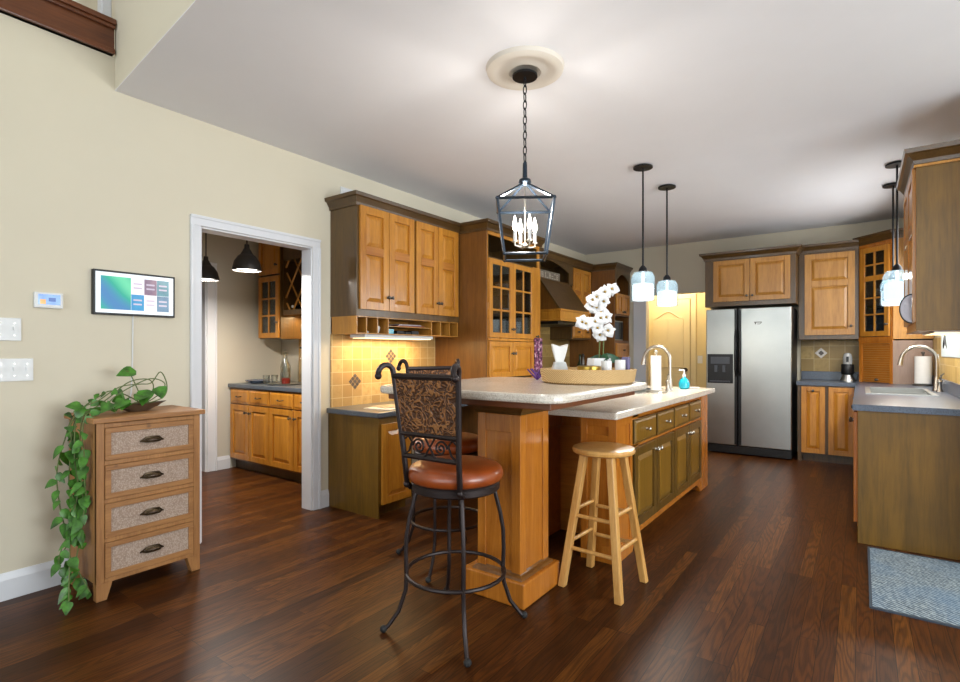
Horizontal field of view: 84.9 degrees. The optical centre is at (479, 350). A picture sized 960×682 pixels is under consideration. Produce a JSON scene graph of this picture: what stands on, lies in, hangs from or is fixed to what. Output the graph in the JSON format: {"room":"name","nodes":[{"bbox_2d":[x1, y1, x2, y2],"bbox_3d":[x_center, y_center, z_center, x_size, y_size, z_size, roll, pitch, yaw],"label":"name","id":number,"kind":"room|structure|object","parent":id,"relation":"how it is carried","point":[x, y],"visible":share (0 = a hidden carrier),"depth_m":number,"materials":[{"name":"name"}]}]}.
{"room":"kitchen","nodes":[
{"label":"kitchen","id":0,"kind":"room"},
{"bbox_2d":[73,0,194,89],"bbox_3d":[-0.227,-2.827,1.482,10.169,2.656,0.239,0,0,42],"label":"wall","id":1,"kind":"structure","parent":0,"point":[140,24],"depth_m":2.76,"materials":[{"name":"beige paint"}]},
{"bbox_2d":[202,232,298,467],"bbox_3d":[-2.473,-0.125,4.390,1.980,2.740,3.200,0,0,36],"label":"wall","id":2,"kind":"structure","parent":0,"point":[242,356],"depth_m":5.66,"materials":[{"name":"grey paint"}]},
{"bbox_2d":[202,262,216,471],"bbox_3d":[-3.093,0.165,5.099,0.144,2.160,1.020,0,0,36],"label":"door frame","id":3,"kind":"structure","parent":2,"relation":"attached to","point":[209,289],"depth_m":5.42,"materials":[{"name":"white paint"}]},
{"bbox_2d":[217,455,229,469],"bbox_3d":[-2.705,1.177,5.537,0.016,0.135,0.135,0,0,36],"label":"baseboard","id":4,"kind":"structure","parent":2,"relation":"attached to","point":[223,462],"depth_m":5.53,"materials":[{"name":"white paint"}]},
{"bbox_2d":[258,243,301,339],"bbox_3d":[-2.179,-0.693,5.766,0.390,1.125,0.377,0,0,36],"label":"upper cabinet","id":5,"kind":"object","parent":2,"relation":"attached to","point":[272,324],"visible":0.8,"depth_m":5.63,"materials":[{"name":"brown wood"}]},
{"bbox_2d":[283,247,301,316],"bbox_3d":[-1.451,-0.815,5.279,1.350,0.880,0.310,0,0,36],"label":"wine rack","id":6,"kind":"object","parent":2,"relation":"attached to","point":[292,258],"visible":0.24,"depth_m":5.55,"materials":[{"name":"brown wood"}]},
{"bbox_2d":[299,339,301,381],"bbox_3d":[-1.419,-0.030,5.446,1.505,0.750,0.012,0,0,36],"label":"wall tile","id":7,"kind":"structure","parent":2,"relation":"attached to","point":[300,340],"depth_m":5.86,"materials":[{"name":"stone"}]},
{"bbox_2d":[0,13,584,573],"bbox_3d":[-1.773,-0.220,3.567,0.120,2.930,11.690,0,0,36],"label":"wall","id":8,"kind":"structure","parent":0,"point":[95,175],"depth_m":2.92,"materials":[{"name":"beige paint"}]},
{"bbox_2d":[0,317,20,340],"bbox_3d":[-2.384,-0.110,2.609,0.016,0.115,0.163,0,0,36],"label":"switch plate","id":9,"kind":"object","parent":8,"relation":"attached to","point":[10,328],"visible":1,"depth_m":2.64,"materials":[{"name":"white plastic"}]},
{"bbox_2d":[0,358,32,381],"bbox_3d":[-2.348,0.095,2.659,0.016,0.114,0.124,0,0,36],"label":"switch plate","id":10,"kind":"object","parent":8,"relation":"attached to","point":[17,369],"visible":1,"depth_m":2.65,"materials":[{"name":"white plastic"}]},
{"bbox_2d":[0,558,83,601],"bbox_3d":[-3.500,1.177,1.071,0.016,0.135,5.622,0,0,36],"label":"baseboard","id":11,"kind":"structure","parent":8,"relation":"attached to","point":[34,578],"depth_m":2.69,"materials":[{"name":"white paint"}]},
{"bbox_2d":[33,292,62,308],"bbox_3d":[-2.269,-0.266,2.761,0.022,0.082,0.122,0,0,36],"label":"thermostat","id":12,"kind":"object","parent":8,"relation":"attached to","point":[40,299],"visible":1,"depth_m":2.75,"materials":[{"name":"white plastic"}]},
{"bbox_2d":[0,0,115,55],"bbox_3d":[-3.631,-2.248,0.970,0.182,1.115,5.105,0,0,36],"label":"loft railing","id":13,"kind":"object","parent":8,"relation":"on","point":[71,20],"visible":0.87,"depth_m":2.83,"materials":[{"name":"brown wood"}]},
{"bbox_2d":[91,268,174,317],"bbox_3d":[-2.027,-0.332,3.088,0.031,0.253,0.430,0,0,36],"label":"wall screen","id":14,"kind":"object","parent":8,"relation":"attached to","point":[120,293],"visible":1,"depth_m":3.06,"materials":[{"name":"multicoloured plastic"}]},
{"bbox_2d":[129,316,133,399],"bbox_3d":[-2.047,0.056,3.073,0.008,0.521,0.038,0,0,25],"label":"power cord","id":15,"kind":"object","parent":14,"relation":"hanging from","point":[132,316],"visible":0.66,"depth_m":3.08,"materials":[{"name":"white plastic"}]},
{"bbox_2d":[190,213,320,543],"bbox_3d":[-1.602,0.184,3.782,0.144,2.121,0.992,0,0,36],"label":"door frame","id":16,"kind":"structure","parent":8,"relation":"attached to","point":[311,255],"depth_m":4.09,"materials":[{"name":"white paint"}]},
{"bbox_2d":[340,186,352,193],"bbox_3d":[-1.092,-1.295,4.388,0.017,0.120,0.180,0,0,36],"label":"air vent","id":17,"kind":"object","parent":8,"relation":"in","point":[342,189],"visible":0.27,"depth_m":4.33,"materials":[{"name":"white plastic"}]},
{"bbox_2d":[330,334,434,407],"bbox_3d":[-0.829,0.177,4.754,0.014,0.625,1.278,0,0,36],"label":"wall tile","id":18,"kind":"structure","parent":8,"relation":"attached to","point":[354,363],"depth_m":4.54,"materials":[{"name":"tile"}]},
{"bbox_2d":[324,190,459,322],"bbox_3d":[-0.699,-0.748,4.622,0.377,0.944,1.336,0,0,36],"label":"upper cabinet","id":19,"kind":"object","parent":8,"relation":"attached to","point":[389,259],"visible":0.99,"depth_m":4.32,"materials":[{"name":"brown wood"}]},
{"bbox_2d":[331,315,457,337],"bbox_3d":[-0.706,-0.205,4.656,0.302,0.140,1.263,0,0,36],"label":"cubby shelf","id":20,"kind":"object","parent":19,"relation":"attached to","point":[341,325],"visible":0.94,"depth_m":4.36,"materials":[{"name":"brown wood"}]},
{"bbox_2d":[350,334,432,339],"bbox_3d":[-0.746,-0.118,4.557,0.180,0.032,0.820,0,0,36],"label":"lamp","id":21,"kind":"object","parent":20,"relation":"attached to","point":[354,336],"visible":1,"depth_m":4.40,"materials":[{"name":"white plastic"}]},
{"bbox_2d":[353,338,430,339],"bbox_3d":[-0.746,-0.104,4.557,0.160,0.004,0.780,0,0,36],"label":"diffuser","id":22,"kind":"object","parent":21,"relation":"attached to","point":[353,338],"depth_m":4.60,"materials":[{"name":"white plastic"}]},
{"bbox_2d":[540,327,569,367],"bbox_3d":[0.726,-0.245,6.898,0.012,1.260,1.982,0,0,36],"label":"wall tile","id":23,"kind":"structure","parent":8,"relation":"attached to","point":[548,358],"depth_m":7.18,"materials":[{"name":"tile"}]},
{"bbox_2d":[540,248,576,285],"bbox_3d":[0.716,-1.048,6.536,0.419,0.345,1.380,0,0,36],"label":"upper cabinet","id":24,"kind":"object","parent":8,"relation":"attached to","point":[555,262],"visible":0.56,"depth_m":6.87,"materials":[{"name":"brown wood"}]},
{"bbox_2d":[540,269,559,280],"bbox_3d":[0.836,-0.946,6.547,0.022,0.109,0.660,0,0,36],"label":"wooden sign","id":25,"kind":"object","parent":24,"relation":"in","point":[543,273],"visible":0.66,"depth_m":6.58,"materials":[{"name":"beige wood"}]},
{"bbox_2d":[540,278,589,326],"bbox_3d":[0.917,-0.597,6.606,0.639,0.554,0.814,0,0,36],"label":"range hood","id":26,"kind":"object","parent":8,"relation":"attached to","point":[560,306],"visible":0.64,"depth_m":6.30,"materials":[{"name":"brown wood"}]},
{"bbox_2d":[550,259,593,339],"bbox_3d":[1.302,-0.688,7.333,0.407,1.065,0.596,0,0,36],"label":"upper cabinet","id":27,"kind":"object","parent":8,"relation":"attached to","point":[581,286],"visible":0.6,"depth_m":7.18,"materials":[{"name":"brown wood"}]},
{"bbox_2d":[321,489,328,507],"bbox_3d":[-1.241,1.177,4.185,0.016,0.135,0.080,0,0,36],"label":"baseboard","id":28,"kind":"structure","parent":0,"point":[324,493],"depth_m":4.18,"materials":[{"name":"white paint"}]},
{"bbox_2d":[0,451,959,681],"bbox_3d":[-0.135,1.270,2.878,11.600,0.050,12.500,0,0,36],"label":"floor","id":29,"kind":"structure","parent":0,"point":[759,573],"depth_m":2.55,"materials":[{"name":"brown wood"}]},
{"bbox_2d":[64,405,204,602],"bbox_3d":[-1.893,0.789,2.901,0.417,0.912,0.546,0,0,36],"label":"dresser","id":30,"kind":"object","parent":29,"relation":"on","point":[143,479],"visible":0.97,"depth_m":2.75,"materials":[{"name":"brown wood"}]},
{"bbox_2d":[45,366,167,614],"bbox_3d":[-1.959,0.665,2.777,0.231,1.163,0.581,0,0,19],"label":"pothos","id":31,"kind":"object","parent":30,"relation":"on","point":[76,458],"visible":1,"depth_m":2.62,"materials":[{"name":"green plant"}]},
{"bbox_2d":[123,400,165,411],"bbox_3d":[-1.899,0.309,2.917,0.100,0.048,0.290,0,0,36],"label":"bowl","id":32,"kind":"object","parent":30,"relation":"on","point":[136,406],"depth_m":2.90,"materials":[{"name":"brown wood"}]},
{"bbox_2d":[230,387,301,482],"bbox_3d":[-1.753,0.815,5.284,1.845,0.860,0.657,0,0,36],"label":"pantry cabinet","id":33,"kind":"object","parent":29,"relation":"on","point":[266,425],"visible":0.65,"depth_m":5.18,"materials":[{"name":"brown wood"}]},
{"bbox_2d":[228,381,301,392],"bbox_3d":[-1.745,0.365,5.293,1.853,0.040,0.638,0,0,36],"label":"countertop","id":34,"kind":"structure","parent":33,"relation":"on","point":[298,387],"depth_m":5.25,"materials":[{"name":"grey stone"}]},
{"bbox_2d":[268,382,300,384],"bbox_3d":[-2.011,0.339,5.401,0.330,0.012,0.330,0,0,36],"label":"tray","id":35,"kind":"object","parent":34,"relation":"on","point":[291,383],"visible":0.88,"depth_m":5.40,"materials":[{"name":"silver metal"}]},
{"bbox_2d":[282,378,289,383],"bbox_3d":[-2.010,0.307,5.437,0.086,0.060,0.086,0,0,36],"label":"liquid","id":36,"kind":"object","parent":35,"relation":"on","point":[284,380],"visible":1,"depth_m":5.40,"materials":[{"name":"red liquid"}]},
{"bbox_2d":[281,352,290,381],"bbox_3d":[-2.083,0.179,5.626,0.100,0.330,0.098,0,0,36],"label":"decanter","id":37,"kind":"object","parent":34,"relation":"on","point":[289,367],"visible":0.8,"depth_m":5.62,"materials":[{"name":"clear glass"}]},
{"bbox_3d":[-2.387,0.335,5.649,0.250,0.020,0.250,0,0,36],"label":"plate","id":38,"kind":"object","parent":34,"relation":"on","visible":0},
{"bbox_2d":[245,379,270,381],"bbox_3d":[-2.387,0.320,5.649,0.260,0.020,0.260,0,0,36],"label":"plate","id":39,"kind":"object","parent":38,"relation":"on","point":[250,380],"visible":0.84,"depth_m":5.57,"materials":[{"name":"ceramic"}]},
{"bbox_2d":[328,413,411,518],"bbox_3d":[-0.861,0.870,4.183,0.631,0.750,0.360,0,0,36],"label":"base cabinet","id":40,"kind":"object","parent":29,"relation":"on","point":[366,477],"visible":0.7,"depth_m":4.01,"materials":[{"name":"brown wood"}]},
{"bbox_2d":[327,401,467,417],"bbox_3d":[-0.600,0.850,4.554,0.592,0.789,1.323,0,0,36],"label":"countertop","id":41,"kind":"structure","parent":40,"relation":"on","point":[353,410],"depth_m":4.06,"materials":[{"name":"grey stone"}]},
{"bbox_2d":[364,407,394,409],"bbox_3d":[-0.731,0.453,4.237,0.250,0.004,0.340,0,0,26],"label":"paper sheet","id":42,"kind":"object","parent":41,"relation":"on","point":[377,408],"visible":0.43,"depth_m":4.12,"materials":[{"name":"white paper"}]},
{"bbox_2d":[373,404,394,407],"bbox_3d":[-0.712,0.449,4.297,0.280,0.004,0.210,0,0,-42],"label":"magazine","id":43,"kind":"object","parent":42,"relation":"on","point":[387,405],"visible":0.57,"depth_m":4.22,"materials":[{"name":"beige paper"}]},
{"bbox_2d":[396,359,477,582],"bbox_3d":[-0.202,0.647,3.151,0.488,1.196,0.541,0,0,-29],"label":"bar stool","id":44,"kind":"object","parent":29,"relation":"on","point":[469,440],"visible":0.38,"depth_m":3.01,"materials":[{"name":"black metal"}]},
{"bbox_2d":[375,362,527,667],"bbox_3d":[-0.125,0.647,2.363,0.488,1.196,0.541,0,0,34],"label":"bar stool","id":45,"kind":"object","parent":29,"relation":"on","point":[427,406],"visible":1,"depth_m":2.22,"materials":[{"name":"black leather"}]},
{"bbox_2d":[435,218,544,434],"bbox_3d":[0.124,0.013,5.481,0.699,2.465,1.138,0,0,36],"label":"hutch","id":46,"kind":"object","parent":29,"relation":"on","point":[499,300],"visible":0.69,"depth_m":5.07,"materials":[{"name":"brown wood"}]},
{"bbox_2d":[534,338,541,377],"bbox_3d":[0.626,0.087,5.659,0.018,0.455,0.165,0,0,36],"label":"hanging cloth","id":47,"kind":"object","parent":46,"relation":"hanging from","point":[537,341],"visible":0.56,"depth_m":5.63,"materials":[{"name":"purple fabric"}]},
{"bbox_2d":[389,391,707,609],"bbox_3d":[0.850,0.730,3.764,0.980,1.030,3.244,0,0,36],"label":"kitchen island","id":48,"kind":"object","parent":29,"relation":"on","point":[533,449],"visible":0.79,"depth_m":3.08,"materials":[{"name":"orange wood"}]},
{"bbox_2d":[380,377,646,403],"bbox_3d":[0.213,0.195,2.835,1.055,0.040,1.150,0,0,36],"label":"island countertop","id":49,"kind":"structure","parent":48,"relation":"on","point":[503,389],"depth_m":2.39,"materials":[{"name":"beige stone"}]},
{"bbox_2d":[527,368,540,379],"bbox_3d":[0.349,0.142,3.216,0.109,0.069,0.106,0,0,36],"label":"ribbon bow","id":50,"kind":"object","parent":49,"relation":"on","point":[536,374],"visible":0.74,"depth_m":3.21,"materials":[{"name":"purple fabric"}]},
{"bbox_2d":[540,367,636,384],"bbox_3d":[0.594,0.136,2.905,0.524,0.078,0.524,0,0,36],"label":"woven tray","id":51,"kind":"object","parent":49,"relation":"on","point":[572,376],"visible":0.94,"depth_m":2.68,"materials":[{"name":"wicker"}]},
{"bbox_2d":[551,344,567,369],"bbox_3d":[0.444,0.059,2.927,0.102,0.197,0.102,0,0,0],"label":"tissue box","id":52,"kind":"object","parent":51,"relation":"on","point":[559,352],"visible":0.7,"depth_m":2.91,"materials":[{"name":"white paper"}]},
{"bbox_2d":[577,365,600,369],"bbox_3d":[0.574,0.117,2.765,0.128,0.082,0.128,0,0,36],"label":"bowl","id":53,"kind":"object","parent":51,"relation":"on","point":[580,367],"visible":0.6,"depth_m":2.71,"materials":[{"name":"gold metal"}]},
{"bbox_2d":[575,283,619,365],"bbox_3d":[0.666,-0.113,2.960,0.249,0.542,0.148,0,0,15],"label":"potted orchid","id":54,"kind":"object","parent":51,"relation":"on","point":[597,302],"visible":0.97,"depth_m":2.92,"materials":[{"name":"white plant"}]},
{"bbox_2d":[601,359,611,369],"bbox_3d":[0.675,0.101,2.803,0.056,0.115,0.056,0,0,36],"label":"pillar candle","id":55,"kind":"object","parent":51,"relation":"on","point":[605,365],"visible":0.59,"depth_m":2.78,"materials":[{"name":"white wax"}]},
{"bbox_2d":[615,358,625,369],"bbox_3d":[0.758,0.098,2.841,0.056,0.120,0.056,0,0,36],"label":"pillar candle","id":56,"kind":"object","parent":51,"relation":"on","point":[620,364],"visible":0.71,"depth_m":2.82,"materials":[{"name":"white wax"}]},
{"bbox_2d":[622,357,629,369],"bbox_3d":[0.801,0.096,2.882,0.036,0.125,0.036,0,0,36],"label":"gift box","id":57,"kind":"object","parent":51,"relation":"on","point":[627,359],"visible":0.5,"depth_m":2.86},
{"bbox_2d":[548,386,714,419],"bbox_3d":[1.083,0.365,4.178,0.965,0.040,2.435,0,0,36],"label":"island countertop","id":58,"kind":"structure","parent":48,"relation":"on","point":[621,407],"depth_m":3.38,"materials":[{"name":"beige stone"}]},
{"bbox_2d":[635,388,665,393],"bbox_3d":[1.355,0.435,4.608,0.380,0.190,0.690,0,0,36],"label":"sink","id":59,"kind":"object","parent":58,"relation":"in","point":[646,389],"visible":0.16,"depth_m":4.86,"materials":[{"name":"white ceramic"}]},
{"bbox_2d":[645,350,666,393],"bbox_3d":[1.452,0.167,4.333,0.170,0.356,0.170,0,0,36],"label":"paper towel holder","id":60,"kind":"object","parent":58,"relation":"on","point":[655,360],"visible":1,"depth_m":4.29,"materials":[{"name":"white paper"}]},
{"bbox_2d":[641,345,673,391],"bbox_3d":[1.519,0.145,4.548,0.293,0.398,0.174,0,0,36],"label":"faucet","id":61,"kind":"object","parent":58,"relation":"on","point":[669,387],"visible":0.98,"depth_m":4.52,"materials":[{"name":"silver metal"}]},
{"bbox_2d":[679,369,689,388],"bbox_3d":[1.855,0.256,4.770,0.096,0.178,0.096,0,0,36],"label":"soap bottle","id":62,"kind":"object","parent":58,"relation":"on","point":[684,383],"visible":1,"depth_m":4.74,"materials":[{"name":"teal plastic"}]},
{"bbox_2d":[570,262,632,367],"bbox_3d":[1.759,0.013,7.684,0.759,2.465,0.625,0,0,36],"label":"oven tower","id":63,"kind":"object","parent":29,"relation":"on","point":[606,273],"visible":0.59,"depth_m":7.48,"materials":[{"name":"brown wood"}]},
{"bbox_2d":[615,320,622,340],"bbox_3d":[1.799,-0.293,7.640,0.438,0.284,0.400,0,0,36],"label":"microwave","id":64,"kind":"object","parent":63,"relation":"in","point":[618,324],"visible":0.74,"depth_m":7.55,"materials":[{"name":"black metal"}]},
{"bbox_2d":[558,442,647,605],"bbox_3d":[0.661,0.877,2.809,0.356,0.735,0.356,0,0,39],"label":"wooden stool","id":65,"kind":"object","parent":29,"relation":"on","point":[609,451],"visible":1,"depth_m":2.78,"materials":[{"name":"brown wood"}]},
{"bbox_2d":[706,306,796,458],"bbox_3d":[3.337,0.360,6.457,0.910,1.740,0.728,0,0,36],"label":"fridge","id":66,"kind":"object","parent":29,"relation":"on","point":[751,353],"visible":0.88,"depth_m":6.20,"materials":[{"name":"silver metal"}]},
{"bbox_2d":[798,385,854,464],"bbox_3d":[4.008,0.815,6.038,0.565,0.860,0.647,0,0,36],"label":"base cabinet","id":67,"kind":"object","parent":29,"relation":"on","point":[825,431],"visible":0.87,"depth_m":5.82,"materials":[{"name":"brown wood"}]},
{"bbox_2d":[849,397,959,559],"bbox_3d":[3.490,0.815,4.364,0.667,0.860,2.767,0,0,36],"label":"base cabinet","id":68,"kind":"object","parent":29,"relation":"on","point":[907,465],"visible":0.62,"depth_m":3.25,"materials":[{"name":"orange wood"}]},
{"bbox_2d":[796,371,959,415],"bbox_3d":[3.450,0.315,4.751,1.193,0.140,3.393,0,0,36],"label":"countertop","id":69,"kind":"structure","parent":68,"relation":"on","point":[947,402],"depth_m":3.88,"materials":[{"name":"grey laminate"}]},
{"bbox_2d":[840,353,857,380],"bbox_3d":[4.229,0.183,6.011,0.201,0.322,0.150,0,0,-11],"label":"blender","id":70,"kind":"object","parent":69,"relation":"on","point":[847,368],"visible":1,"depth_m":5.96,"materials":[{"name":"silver metal"}]},
{"bbox_2d":[843,353,851,363],"bbox_3d":[4.203,0.086,6.004,0.092,0.126,0.096,0,0,36],"label":"cup","id":71,"kind":"object","parent":70,"relation":"on","point":[847,357],"depth_m":5.97,"materials":[{"name":"silver plastic"}]},
{"bbox_2d":[853,228,933,384],"bbox_3d":[4.461,-0.460,5.707,0.673,1.610,0.653,0,0,36],"label":"tall cabinet","id":72,"kind":"object","parent":69,"relation":"on","point":[875,249],"visible":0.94,"depth_m":5.61,"materials":[{"name":"brown wood"}]},
{"bbox_2d":[865,387,938,395],"bbox_3d":[3.575,0.445,4.492,0.450,0.211,0.950,0,0,36],"label":"sink","id":73,"kind":"object","parent":69,"relation":"in","point":[868,390],"visible":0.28,"depth_m":4.62,"materials":[{"name":"white ceramic"}]},
{"bbox_2d":[897,345,944,391],"bbox_3d":[3.827,0.145,4.565,0.308,0.398,0.174,0,0,36],"label":"faucet","id":74,"kind":"object","parent":69,"relation":"on","point":[937,386],"visible":1,"depth_m":4.54,"materials":[{"name":"silver metal"}]},
{"bbox_2d":[912,351,932,385],"bbox_3d":[4.410,0.174,5.226,0.170,0.341,0.170,0,0,36],"label":"paper towel holder","id":75,"kind":"object","parent":69,"relation":"on","point":[922,364],"visible":0.97,"depth_m":5.18,"materials":[{"name":"white paper"}]},
{"bbox_2d":[867,546,959,628],"bbox_3d":[2.396,1.240,2.765,0.564,0.009,0.964,0,0,36],"label":"rug","id":76,"kind":"object","parent":29,"relation":"on","point":[918,587],"visible":1,"depth_m":2.76,"materials":[{"name":"fabric"}]},
{"bbox_2d":[115,0,959,254],"bbox_3d":[2.575,-1.497,3.199,7.590,0.004,7.176,0,0,36],"label":"ceiling","id":77,"kind":"structure","parent":0,"point":[763,116],"depth_m":3.11,"materials":[{"name":"white paint"}]},
{"bbox_2d":[486,45,564,90],"bbox_3d":[0.237,-1.480,2.773,0.414,0.030,0.414,0,0,36],"label":"ceiling medallion","id":78,"kind":"object","parent":77,"relation":"attached to","point":[548,64],"visible":0.9,"depth_m":2.71,"materials":[{"name":"beige paint"}]},
{"bbox_2d":[495,68,555,261],"bbox_3d":[0.237,-0.977,2.773,0.306,0.980,0.306,0,0,3],"label":"lantern chandelier","id":79,"kind":"object","parent":78,"relation":"hanging from","point":[524,76],"visible":1,"depth_m":2.76,"materials":[{"name":"black metal"}]},
{"bbox_2d":[512,186,537,248],"bbox_3d":[0.237,-0.709,2.773,0.115,0.333,0.115,0,0,25],"label":"candle","id":80,"kind":"object","parent":79,"relation":"on","point":[529,224],"depth_m":2.77,"materials":[{"name":"beige wax"}]},
{"bbox_2d":[632,163,653,300],"bbox_3d":[1.317,-0.950,4.242,0.192,1.090,0.192,0,0,36],"label":"pendant lamp","id":81,"kind":"object","parent":77,"relation":"hanging from","point":[642,291],"visible":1,"depth_m":4.21,"materials":[{"name":"white glass"}]},
{"bbox_2d":[638,265,647,271],"bbox_3d":[1.317,-0.665,4.242,0.072,0.050,0.072,0,0,36],"label":"socket","id":82,"kind":"object","parent":81,"relation":"attached to","point":[642,269],"depth_m":4.22,"materials":[{"name":"black metal"}]},
{"bbox_2d":[657,184,676,306],"bbox_3d":[1.694,-0.950,4.757,0.192,1.090,0.192,0,0,36],"label":"pendant lamp","id":83,"kind":"object","parent":77,"relation":"hanging from","point":[666,298],"visible":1,"depth_m":4.73,"materials":[{"name":"white glass"}]},
{"bbox_2d":[663,275,670,280],"bbox_3d":[1.694,-0.665,4.757,0.072,0.050,0.072,0,0,36],"label":"socket","id":84,"kind":"object","parent":83,"relation":"attached to","point":[666,278],"depth_m":4.74,"materials":[{"name":"black metal"}]},
{"bbox_2d":[881,182,900,305],"bbox_3d":[3.697,-0.950,4.699,0.192,1.090,0.192,0,0,36],"label":"pendant lamp","id":85,"kind":"object","parent":77,"relation":"hanging from","point":[892,185],"visible":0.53,"depth_m":4.69,"materials":[{"name":"white glass"}]},
{"bbox_2d":[888,274,895,279],"bbox_3d":[3.697,-0.665,4.699,0.072,0.050,0.072,0,0,36],"label":"socket","id":86,"kind":"object","parent":85,"relation":"attached to","point":[892,277],"depth_m":4.68,"materials":[{"name":"white metal"}]},
{"bbox_2d":[884,160,903,300],"bbox_3d":[3.317,-0.950,4.175,0.192,1.090,0.192,0,0,36],"label":"pendant lamp","id":87,"kind":"object","parent":77,"relation":"hanging from","point":[893,290],"visible":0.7,"depth_m":4.17,"materials":[{"name":"white glass"}]},
{"bbox_2d":[891,264,902,270],"bbox_3d":[3.317,-0.665,4.175,0.072,0.050,0.072,0,0,36],"label":"socket","id":88,"kind":"object","parent":87,"relation":"attached to","point":[896,267],"depth_m":4.16,"materials":[{"name":"black metal"}]},
{"bbox_2d":[654,293,710,387],"bbox_3d":[2.910,-0.125,7.841,1.500,2.740,0.730,0,0,36],"label":"wall","id":89,"kind":"structure","parent":0,"point":[701,309],"depth_m":7.86,"materials":[{"name":"beige paint"}]},
{"bbox_2d":[649,299,689,386],"bbox_3d":[2.893,0.226,8.098,0.650,2.022,0.094,0,0,36],"label":"door","id":90,"kind":"structure","parent":89,"relation":"in","point":[669,327],"depth_m":8.07,"materials":[{"name":"beige paint"}]},
{"bbox_2d":[652,293,695,386],"bbox_3d":[2.915,0.185,8.129,0.820,2.120,0.018,0,0,36],"label":"door frame","id":91,"kind":"structure","parent":89,"relation":"attached to","point":[692,296],"depth_m":7.90,"materials":[{"name":"beige paint"}]},
{"bbox_2d":[585,218,903,451],"bbox_3d":[3.320,-0.125,7.018,4.310,2.740,0.120,0,0,36],"label":"wall","id":92,"kind":"structure","parent":0,"point":[686,268],"depth_m":7.22,"materials":[{"name":"beige paint"}]},
{"bbox_2d":[634,301,645,382],"bbox_3d":[2.330,0.210,7.650,0.185,2.070,0.020,0,0,36],"label":"door frame","id":93,"kind":"structure","parent":92,"relation":"attached to","point":[639,306],"depth_m":7.64,"materials":[{"name":"white paint"}]},
{"bbox_2d":[699,244,803,309],"bbox_3d":[3.364,-0.875,6.489,1.093,0.660,0.675,0,0,36],"label":"upper cabinet","id":94,"kind":"object","parent":92,"relation":"attached to","point":[766,276],"visible":0.98,"depth_m":6.23,"materials":[{"name":"brown wood"}]},
{"bbox_2d":[799,239,858,339],"bbox_3d":[4.088,-0.690,6.161,0.580,1.110,0.355,0,0,36],"label":"upper cabinet","id":95,"kind":"object","parent":92,"relation":"attached to","point":[828,271],"visible":0.98,"depth_m":6.05,"materials":[{"name":"brown wood"}]},
{"bbox_2d":[801,339,858,371],"bbox_3d":[4.191,0.058,6.300,0.584,0.385,0.019,0,0,36],"label":"wall tile","id":96,"kind":"structure","parent":92,"relation":"attached to","point":[816,355],"depth_m":6.31,"materials":[{"name":"tile"}]},
{"bbox_3d":[5.259,-0.125,3.331,3.400,2.740,3.570,0,0,36],"label":"wall","id":97,"kind":"structure","parent":0,"visible":0},
{"bbox_2d":[896,139,959,333],"bbox_3d":[2.996,-0.674,3.442,0.383,1.102,0.910,0,0,36],"label":"upper cabinet","id":98,"kind":"object","parent":97,"relation":"attached to","point":[928,180],"visible":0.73,"depth_m":3.15,"materials":[{"name":"brown wood"}]},
{"bbox_2d":[899,294,911,323],"bbox_3d":[2.632,-0.260,3.248,0.062,0.183,0.025,0,0,36],"label":"dish","id":99,"kind":"object","parent":98,"relation":"attached to","point":[905,307],"visible":1,"depth_m":3.24,"materials":[{"name":"ceramic"}]},
{"bbox_2d":[923,330,959,334],"bbox_3d":[3.043,-0.117,3.444,0.160,0.011,0.750,0,0,36],"label":"lamp","id":100,"kind":"object","parent":98,"relation":"attached to","point":[953,332],"visible":1,"depth_m":3.35,"materials":[{"name":"white plastic"}]},
{"bbox_2d":[928,332,959,334],"bbox_3d":[3.043,-0.112,3.444,0.140,0.002,0.710,0,0,36],"label":"diffuser","id":101,"kind":"object","parent":100,"relation":"attached to","point":[929,333],"depth_m":3.35,"materials":[{"name":"white"}]},
{"bbox_2d":[933,337,959,383],"bbox_3d":[3.760,0.062,4.169,0.012,0.375,2.765,0,0,36],"label":"wall tile","id":102,"kind":"structure","parent":97,"relation":"attached to","point":[950,366],"depth_m":4.41,"materials":[{"name":"beige tile"}]},
{"bbox_2d":[941,334,959,357],"bbox_3d":[3.793,-0.058,4.240,0.025,0.215,1.120,0,0,36],"label":"wall plaque","id":103,"kind":"object","parent":102,"relation":"attached to","point":[950,344],"visible":0.76,"depth_m":4.20,"materials":[{"name":"rubber"}]},
{"bbox_3d":[-3.148,-1.535,5.188,4.009,0.080,3.700,0,0,36],"label":"ceiling","id":104,"kind":"structure","parent":0,"visible":0},
{"bbox_2d":[202,233,219,281],"bbox_3d":[-2.409,-1.060,4.615,0.216,0.870,0.216,0,0,36],"label":"dome pendant","id":105,"kind":"object","parent":104,"relation":"hanging from","point":[209,273],"visible":0.7,"depth_m":4.58,"materials":[{"name":"black metal"}]},
{"bbox_2d":[232,240,261,272],"bbox_3d":[-1.829,-1.062,4.120,0.216,0.864,0.216,0,0,36],"label":"dome pendant","id":106,"kind":"object","parent":104,"relation":"hanging from","point":[246,262],"visible":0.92,"depth_m":4.06,"materials":[{"name":"black metal"}]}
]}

